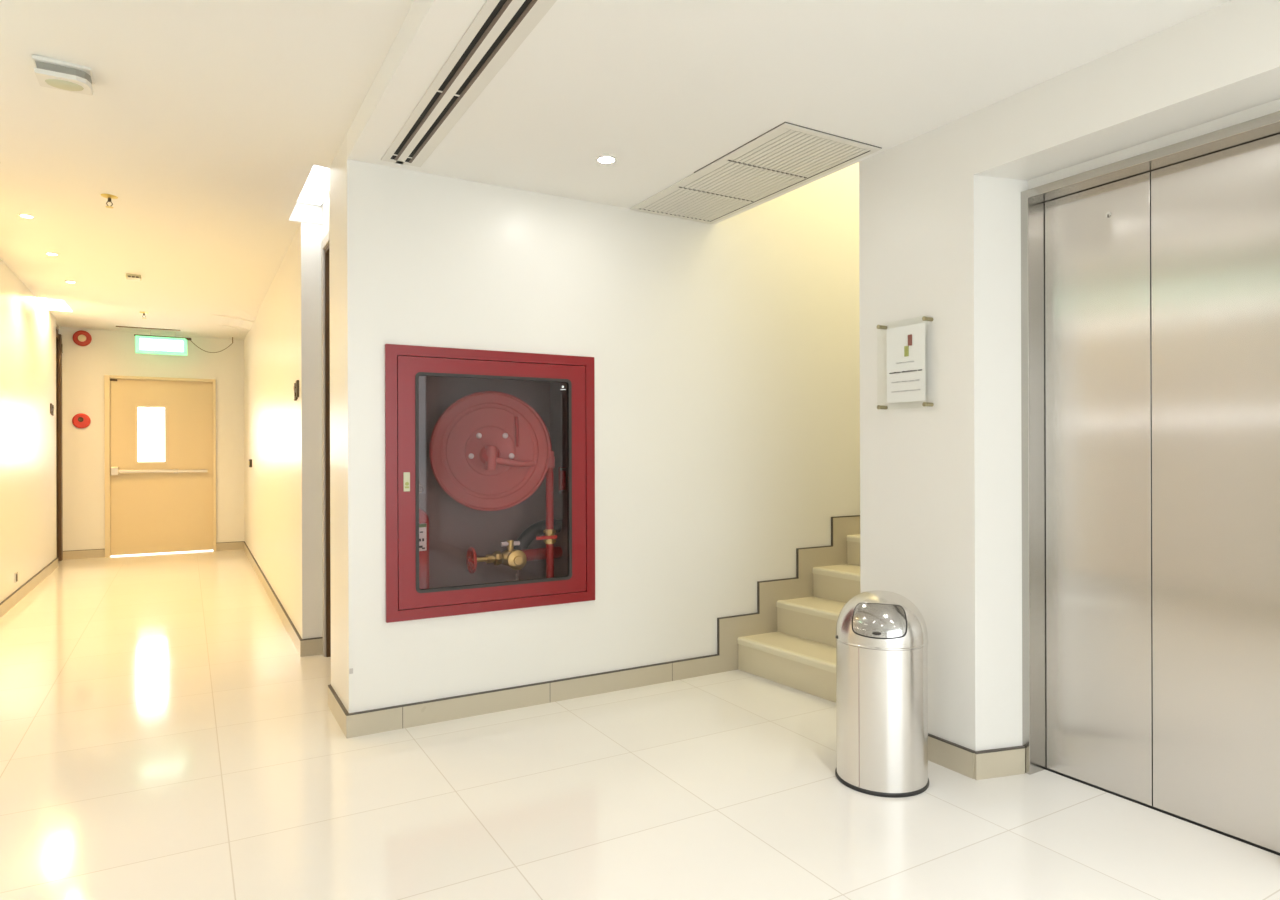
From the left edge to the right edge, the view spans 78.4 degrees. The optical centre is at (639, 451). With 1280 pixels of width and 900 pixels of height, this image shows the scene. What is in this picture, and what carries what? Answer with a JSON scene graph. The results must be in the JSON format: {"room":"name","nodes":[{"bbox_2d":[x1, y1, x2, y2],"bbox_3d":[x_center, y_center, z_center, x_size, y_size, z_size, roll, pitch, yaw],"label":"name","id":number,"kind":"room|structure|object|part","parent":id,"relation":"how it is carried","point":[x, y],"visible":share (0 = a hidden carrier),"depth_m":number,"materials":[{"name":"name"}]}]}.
{"room":"elevator lobby","nodes":[
{"label":"elevator lobby","id":0,"kind":"room"},
{"bbox_2d":[0,259,58,602],"bbox_3d":[-3.188,-0.209,2.893,0.280,2.800,13.600,0,0,-30],"label":"wall","id":1,"kind":"structure","parent":0,"point":[28,507],"depth_m":6.58,"materials":[{"name":"white paint"}]},
{"bbox_2d":[14,572,17,582],"bbox_3d":[-4.926,0.989,6.200,0.016,0.075,0.090,0,0,-30],"label":"wall socket","id":2,"kind":"object","parent":1,"relation":"attached to","point":[15,573],"visible":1,"depth_m":6.17,"materials":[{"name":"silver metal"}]},
{"bbox_2d":[0,557,57,617],"bbox_3d":[-2.889,1.140,2.632,0.058,0.098,12.853,0,0,-30],"label":"baseboard","id":3,"kind":"structure","parent":1,"relation":"attached to","point":[20,593],"depth_m":6.57,"materials":[{"name":"beige tile"}]},
{"bbox_2d":[50,403,53,415],"bbox_3d":[-5.916,-0.427,7.900,0.012,0.115,0.180,0,0,-30],"label":"sign","id":4,"kind":"object","parent":1,"relation":"attached to","point":[51,405],"visible":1,"depth_m":7.88,"materials":[{"name":"brown metal"}]},
{"bbox_2d":[56,329,62,560],"bbox_3d":[-6.303,-0.074,8.450,0.082,2.550,0.640,0,0,-30],"label":"door","id":5,"kind":"structure","parent":1,"relation":"in","point":[59,346],"depth_m":8.65,"materials":[{"name":"brown wood"}]},
{"bbox_2d":[58,327,244,550],"bbox_3d":[-5.598,-0.202,9.326,2.550,2.800,0.150,0,0,-30],"label":"wall","id":6,"kind":"structure","parent":0,"point":[84,368],"depth_m":8.97,"materials":[{"name":"white paint"}]},
{"bbox_2d":[72,413,90,428],"bbox_3d":[-6.278,-0.349,8.821,0.170,0.170,0.042,0,0,-30],"label":"bell","id":7,"kind":"object","parent":6,"relation":"attached to","point":[80,420],"visible":1,"depth_m":8.81,"materials":[{"name":"red metal"}]},
{"bbox_2d":[73,330,91,345],"bbox_3d":[-6.274,-1.279,8.829,0.176,0.176,0.035,0,0,-30],"label":"bell","id":8,"kind":"object","parent":6,"relation":"attached to","point":[81,338],"visible":1,"depth_m":8.82,"materials":[{"name":"red metal"}]},
{"bbox_2d":[63,541,243,559],"bbox_3d":[-5.659,1.149,9.194,1.835,0.098,0.013,0,0,-30],"label":"baseboard","id":9,"kind":"structure","parent":6,"relation":"attached to","point":[91,553],"depth_m":8.90,"materials":[{"name":"beige tile"}]},
{"bbox_2d":[104,375,215,557],"bbox_3d":[-5.636,0.161,9.259,1.115,2.075,0.185,0,0,-30],"label":"door","id":10,"kind":"structure","parent":6,"relation":"in","point":[169,505],"depth_m":9.25,"materials":[{"name":"beige paint"}]},
{"bbox_2d":[0,0,413,339],"bbox_3d":[-2.318,-1.404,3.399,2.006,0.174,13.600,0,0,-30],"label":"ceiling","id":11,"kind":"structure","parent":0,"point":[208,122],"depth_m":3.44,"materials":[{"name":"white paint"}]},
{"bbox_2d":[17,214,35,218],"bbox_3d":[-3.644,-1.401,4.664,0.088,0.004,0.088,0,0,-30],"label":"recessed light","id":12,"kind":"object","parent":11,"relation":"in","point":[20,215],"visible":1,"depth_m":4.67,"materials":[{"name":"white ceramic"}]},
{"bbox_2d":[44,252,58,255],"bbox_3d":[-4.155,-1.398,5.547,0.088,0.004,0.088,0,0,-30],"label":"recessed light","id":13,"kind":"object","parent":11,"relation":"in","point":[47,253],"visible":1,"depth_m":5.55,"materials":[{"name":"white ceramic"}]},
{"bbox_2d":[37,297,71,310],"bbox_3d":[-5.561,-1.469,7.472,0.255,0.128,0.760,0,0,-30],"label":"recessed light","id":14,"kind":"object","parent":11,"relation":"in","point":[53,304],"visible":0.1,"depth_m":7.75,"materials":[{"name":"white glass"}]},
{"bbox_2d":[32,55,94,95],"bbox_3d":[-2.075,-1.350,2.831,0.170,0.071,0.135,0,0,-30],"label":"emergency light","id":15,"kind":"object","parent":11,"relation":"attached to","point":[50,72],"visible":1,"depth_m":2.80,"materials":[{"name":"white plastic"}]},
{"bbox_2d":[101,194,117,207],"bbox_3d":[-2.864,-1.351,4.238,0.080,0.061,0.080,0,0,-30],"label":"sprinkler","id":16,"kind":"object","parent":11,"relation":"attached to","point":[109,197],"visible":1,"depth_m":4.23,"materials":[{"name":"gold metal"}]},
{"bbox_2d":[126,274,140,280],"bbox_3d":[-3.962,-1.368,6.143,0.100,0.030,0.102,0,0,-30],"label":"smoke detector","id":17,"kind":"object","parent":11,"relation":"attached to","point":[128,276],"visible":1,"depth_m":6.11,"materials":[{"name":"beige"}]},
{"bbox_2d":[116,326,232,355],"bbox_3d":[-5.299,-1.254,8.990,1.173,0.274,0.269,0,0,-34],"label":"exit sign","id":18,"kind":"object","parent":11,"relation":"hanging from","point":[144,344],"visible":1,"depth_m":8.93,"materials":[{"name":"green"}]},
{"bbox_3d":[-5.471,-1.376,8.739,0.610,0.012,0.004,0,0,-30],"label":"ceiling rail","id":19,"kind":"part","parent":18,"relation":"part of","materials":[{"name":"brown"}]},
{"bbox_3d":[-5.442,-1.216,8.936,0.425,0.123,0.008,0,0,-30],"label":"lit panel","id":20,"kind":"part","parent":18,"relation":"part of","materials":[{"name":"white plastic"}]},
{"bbox_3d":[-5.450,-1.308,8.974,0.560,0.028,0.070,0,0,-30],"label":"rail","id":21,"kind":"part","parent":18,"relation":"part of","materials":[{"name":"white metal"}]},
{"bbox_2d":[289,165,328,224],"bbox_3d":[-1.689,-1.403,4.126,0.243,0.128,1.090,0,0,-30],"label":"recessed light","id":22,"kind":"object","parent":11,"relation":"in","point":[312,206],"visible":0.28,"depth_m":4.47,"materials":[{"name":"white plastic"}]},
{"bbox_2d":[297,165,328,204],"bbox_3d":[-1.691,-1.443,4.131,0.153,0.007,0.940,0,0,-30],"label":"diffuser","id":23,"kind":"object","parent":22,"relation":"attached to","point":[315,190],"depth_m":4.29,"materials":[{"name":"white"}]},
{"bbox_2d":[244,222,322,638],"bbox_3d":[-3.237,-0.209,7.275,0.517,2.800,5.965,0,0,-30],"label":"wall","id":24,"kind":"structure","parent":0,"point":[283,344],"depth_m":5.14,"materials":[{"name":"white paint"}]},
{"bbox_2d":[244,541,322,656],"bbox_3d":[-3.383,1.142,7.122,0.130,0.098,5.878,0,0,-30],"label":"baseboard","id":25,"kind":"structure","parent":24,"relation":"attached to","point":[310,646],"depth_m":5.11,"materials":[{"name":"beige tile"}]},
{"bbox_2d":[294,380,298,400],"bbox_3d":[-2.071,-0.370,4.729,0.012,0.115,0.160,0,0,-30],"label":"sign","id":26,"kind":"object","parent":24,"relation":"attached to","point":[296,385],"visible":1,"depth_m":4.67,"materials":[{"name":"brown metal"}]},
{"bbox_2d":[322,214,328,248],"bbox_3d":[-1.551,-0.215,4.207,0.130,2.800,1.035,0,0,-30],"label":"wall","id":27,"kind":"structure","parent":0,"point":[325,227],"depth_m":4.52,"materials":[{"name":"white paint"}]},
{"bbox_2d":[321,231,330,656],"bbox_3d":[-1.556,-0.020,4.206,0.142,2.410,0.960,0,0,-30],"label":"door","id":28,"kind":"structure","parent":27,"relation":"in","point":[325,297],"depth_m":4.54,"materials":[{"name":"brown wood"}]},
{"bbox_2d":[329,134,859,712],"bbox_3d":[0.448,-1.071,4.495,4.117,4.500,0.470,0,0,-30],"label":"wall","id":29,"kind":"structure","parent":0,"point":[416,258],"depth_m":3.92,"materials":[{"name":"white paint"}]},
{"bbox_2d":[385,344,594,622],"bbox_3d":[-0.759,0.132,3.765,0.989,1.182,0.462,0,0,-30],"label":"cabinet","id":30,"kind":"object","parent":29,"relation":"attached to","point":[421,382],"visible":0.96,"depth_m":3.76,"materials":[{"name":"red metal"}]},
{"bbox_3d":[-1.000,0.128,3.366,0.027,0.082,0.006,0,0,-30],"label":"latch plate","id":31,"kind":"part","parent":30,"relation":"part of","materials":[{"name":"beige"}]},
{"bbox_2d":[419,482,428,588],"bbox_3d":[-1.002,0.387,3.496,0.124,0.589,0.126,0,0,-30],"label":"fire extinguisher","id":32,"kind":"object","parent":30,"relation":"in","point":[423,517],"visible":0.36,"depth_m":3.46,"materials":[{"name":"red metal"}]},
{"bbox_2d":[429,391,551,510],"bbox_3d":[-0.719,-0.005,3.779,0.574,0.574,0.215,0,0,-3],"label":"hose reel","id":33,"kind":"object","parent":30,"relation":"in","point":[479,428],"visible":1,"depth_m":3.76,"materials":[{"name":"red metal"}]},
{"bbox_2d":[466,519,562,580],"bbox_3d":[-0.597,0.488,3.854,0.509,0.294,0.197,0,0,-30],"label":"valve","id":34,"kind":"object","parent":30,"relation":"in","point":[517,553],"visible":0.89,"depth_m":3.81,"materials":[{"name":"gold metal"}]},
{"bbox_2d":[496,451,556,577],"bbox_3d":[-0.542,0.338,3.755,0.301,0.683,0.098,0,0,-30],"label":"supply pipe","id":35,"kind":"object","parent":30,"relation":"in","point":[549,537],"visible":0.7,"depth_m":3.81,"materials":[{"name":"red metal"}]},
{"bbox_3d":[-0.564,0.049,3.756,0.266,0.048,0.055,0,0,-25],"label":"arm","id":36,"kind":"part","parent":35,"relation":"part of","materials":[{"name":"red metal"}]},
{"bbox_3d":[-0.447,0.409,3.757,0.107,0.016,0.007,0,0,-30],"label":"lever","id":37,"kind":"part","parent":35,"relation":"part of","materials":[{"name":"red metal"}]},
{"bbox_2d":[558,467,566,492],"bbox_3d":[-0.386,0.140,3.930,0.043,0.128,0.047,0,0,-30],"label":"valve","id":38,"kind":"object","parent":30,"relation":"attached to","point":[561,470],"visible":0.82,"depth_m":3.92,"materials":[{"name":"red"}]},
{"bbox_2d":[328,654,718,737],"bbox_3d":[-0.519,1.133,3.932,1.893,0.098,0.496,0,0,-30],"label":"baseboard","id":39,"kind":"structure","parent":29,"relation":"attached to","point":[367,722],"depth_m":3.61,"materials":[{"name":"beige tile"}]},
{"bbox_2d":[717,515,859,672],"bbox_3d":[1.338,0.608,4.728,2.132,1.136,0.013,0,0,-30],"label":"trim","id":40,"kind":"structure","parent":29,"relation":"attached to","point":[729,628],"depth_m":4.39,"materials":[{"name":"beige tile"}]},
{"bbox_2d":[0,549,1279,899],"bbox_3d":[-1.233,1.244,5.234,6.100,0.120,16.700,0,0,-30],"label":"floor","id":41,"kind":"structure","parent":0,"point":[165,734],"depth_m":2.69,"materials":[{"name":"tile"}]},
{"bbox_2d":[737,534,859,702],"bbox_3d":[1.649,0.663,4.315,2.007,1.022,1.016,0,0,-30],"label":"staircase","id":42,"kind":"structure","parent":41,"relation":"on","point":[801,655],"depth_m":4.16,"materials":[{"name":"beige tile"}]},
{"bbox_2d":[835,590,928,797],"bbox_3d":[0.871,0.840,2.833,0.324,0.674,0.324,0,0,-30],"label":"bin","id":43,"kind":"object","parent":41,"relation":"on","point":[881,636],"visible":1,"depth_m":2.70,"materials":[{"name":"silver metal"}]},
{"bbox_3d":[0.870,0.589,2.833,0.321,0.172,0.321,0,0,-30],"label":"dome lid","id":44,"kind":"part","parent":43,"relation":"part of","materials":[{"name":"silver metal"}]},
{"bbox_2d":[347,0,1231,223],"bbox_3d":[1.450,-1.350,1.263,2.617,0.250,6.130,0,0,-30],"label":"ceiling","id":45,"kind":"structure","parent":0,"point":[666,89],"depth_m":2.53,"materials":[{"name":"white paint"}]},
{"bbox_2d":[381,0,556,166],"bbox_3d":[0.136,-1.218,1.329,0.163,0.004,4.560,0,0,-30],"label":"ceiling vent","id":46,"kind":"object","parent":45,"relation":"in","point":[500,27],"visible":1,"depth_m":2.51,"materials":[{"name":"white metal"}]},
{"bbox_3d":[0.113,-1.217,1.310,0.011,0.002,4.510,0,0,-30],"label":"deflector blade","id":47,"kind":"part","parent":46,"relation":"part of","materials":[{"name":"brown metal"}]},
{"bbox_2d":[595,155,617,163],"bbox_3d":[-0.141,-1.218,3.271,0.094,0.004,0.094,0,0,-30],"label":"recessed light","id":48,"kind":"object","parent":45,"relation":"in","point":[603,159],"visible":1,"depth_m":3.27,"materials":[{"name":"white plastic"}]},
{"bbox_2d":[630,122,881,223],"bbox_3d":[0.459,-1.218,3.541,0.503,0.008,1.183,0,0,-30],"label":"ceiling vent","id":49,"kind":"object","parent":45,"relation":"in","point":[787,156],"visible":1,"depth_m":3.42,"materials":[{"name":"white metal"}]},
{"bbox_3d":[0.271,-1.217,3.866,0.437,0.004,0.359,0,0,-30],"label":"louvre panel","id":50,"kind":"part","parent":49,"relation":"part of","materials":[{"name":"white metal"}]},
{"bbox_3d":[0.459,-1.218,3.542,0.437,0.004,0.367,0,0,-30],"label":"louvre panel","id":51,"kind":"part","parent":49,"relation":"part of","materials":[{"name":"white metal"}]},
{"bbox_3d":[0.646,-1.219,3.218,0.437,0.004,0.361,0,0,-30],"label":"louvre panel","id":52,"kind":"part","parent":49,"relation":"part of","materials":[{"name":"white metal"}]},
{"bbox_2d":[859,113,1027,750],"bbox_3d":[2.007,-0.202,3.579,2.140,2.750,0.615,0,0,-30],"label":"wall","id":53,"kind":"structure","parent":0,"point":[941,483],"depth_m":2.92,"materials":[{"name":"white paint"}]},
{"bbox_2d":[877,316,933,408],"bbox_3d":[1.035,-0.342,3.075,0.047,0.348,0.250,0,0,-30],"label":"sign","id":54,"kind":"object","parent":53,"relation":"attached to","point":[905,344],"visible":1,"depth_m":3.05,"materials":[{"name":"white paper"}]},
{"bbox_2d":[928,733,1024,779],"bbox_3d":[1.165,1.127,3.086,0.208,0.098,0.621,0,0,-30],"label":"baseboard","id":55,"kind":"structure","parent":53,"relation":"attached to","point":[1008,761],"depth_m":2.85,"materials":[{"name":"beige tile"}]},
{"bbox_2d":[1028,99,1279,189],"bbox_3d":[2.769,-0.079,1.074,0.500,2.500,4.485,0,0,-30],"label":"wall","id":56,"kind":"structure","parent":0,"point":[1271,107],"depth_m":2.49,"materials":[{"name":"white paint"}]},
{"bbox_2d":[973,0,1279,179],"bbox_3d":[2.437,-1.165,0.918,0.225,0.325,4.545,0,0,-30],"label":"beam","id":57,"kind":"structure","parent":56,"relation":"attached to","point":[1223,60],"depth_m":2.36,"materials":[{"name":"white paint"}]},
{"bbox_2d":[1021,111,1279,855],"bbox_3d":[1.671,0.110,2.561,0.147,2.130,0.840,0,0,-30],"label":"elevator door","id":58,"kind":"structure","parent":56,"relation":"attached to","point":[1150,281],"depth_m":2.56,"materials":[{"name":"silver metal"}]},
{"bbox_3d":[1.605,0.123,2.753,0.030,2.092,0.366,0,0,-30],"label":"door panel","id":59,"kind":"part","parent":58,"relation":"part of","materials":[{"name":"silver metal"}]},
{"bbox_3d":[1.708,1.173,2.577,0.034,0.003,0.777,0,0,-30],"label":"sill","id":60,"kind":"part","parent":58,"relation":"part of","materials":[{"name":"black rubber"}]},
{"bbox_3d":[1.798,0.122,2.418,0.030,2.092,0.402,0,0,-30],"label":"door panel","id":61,"kind":"part","parent":58,"relation":"part of","materials":[{"name":"silver metal"}]}
]}

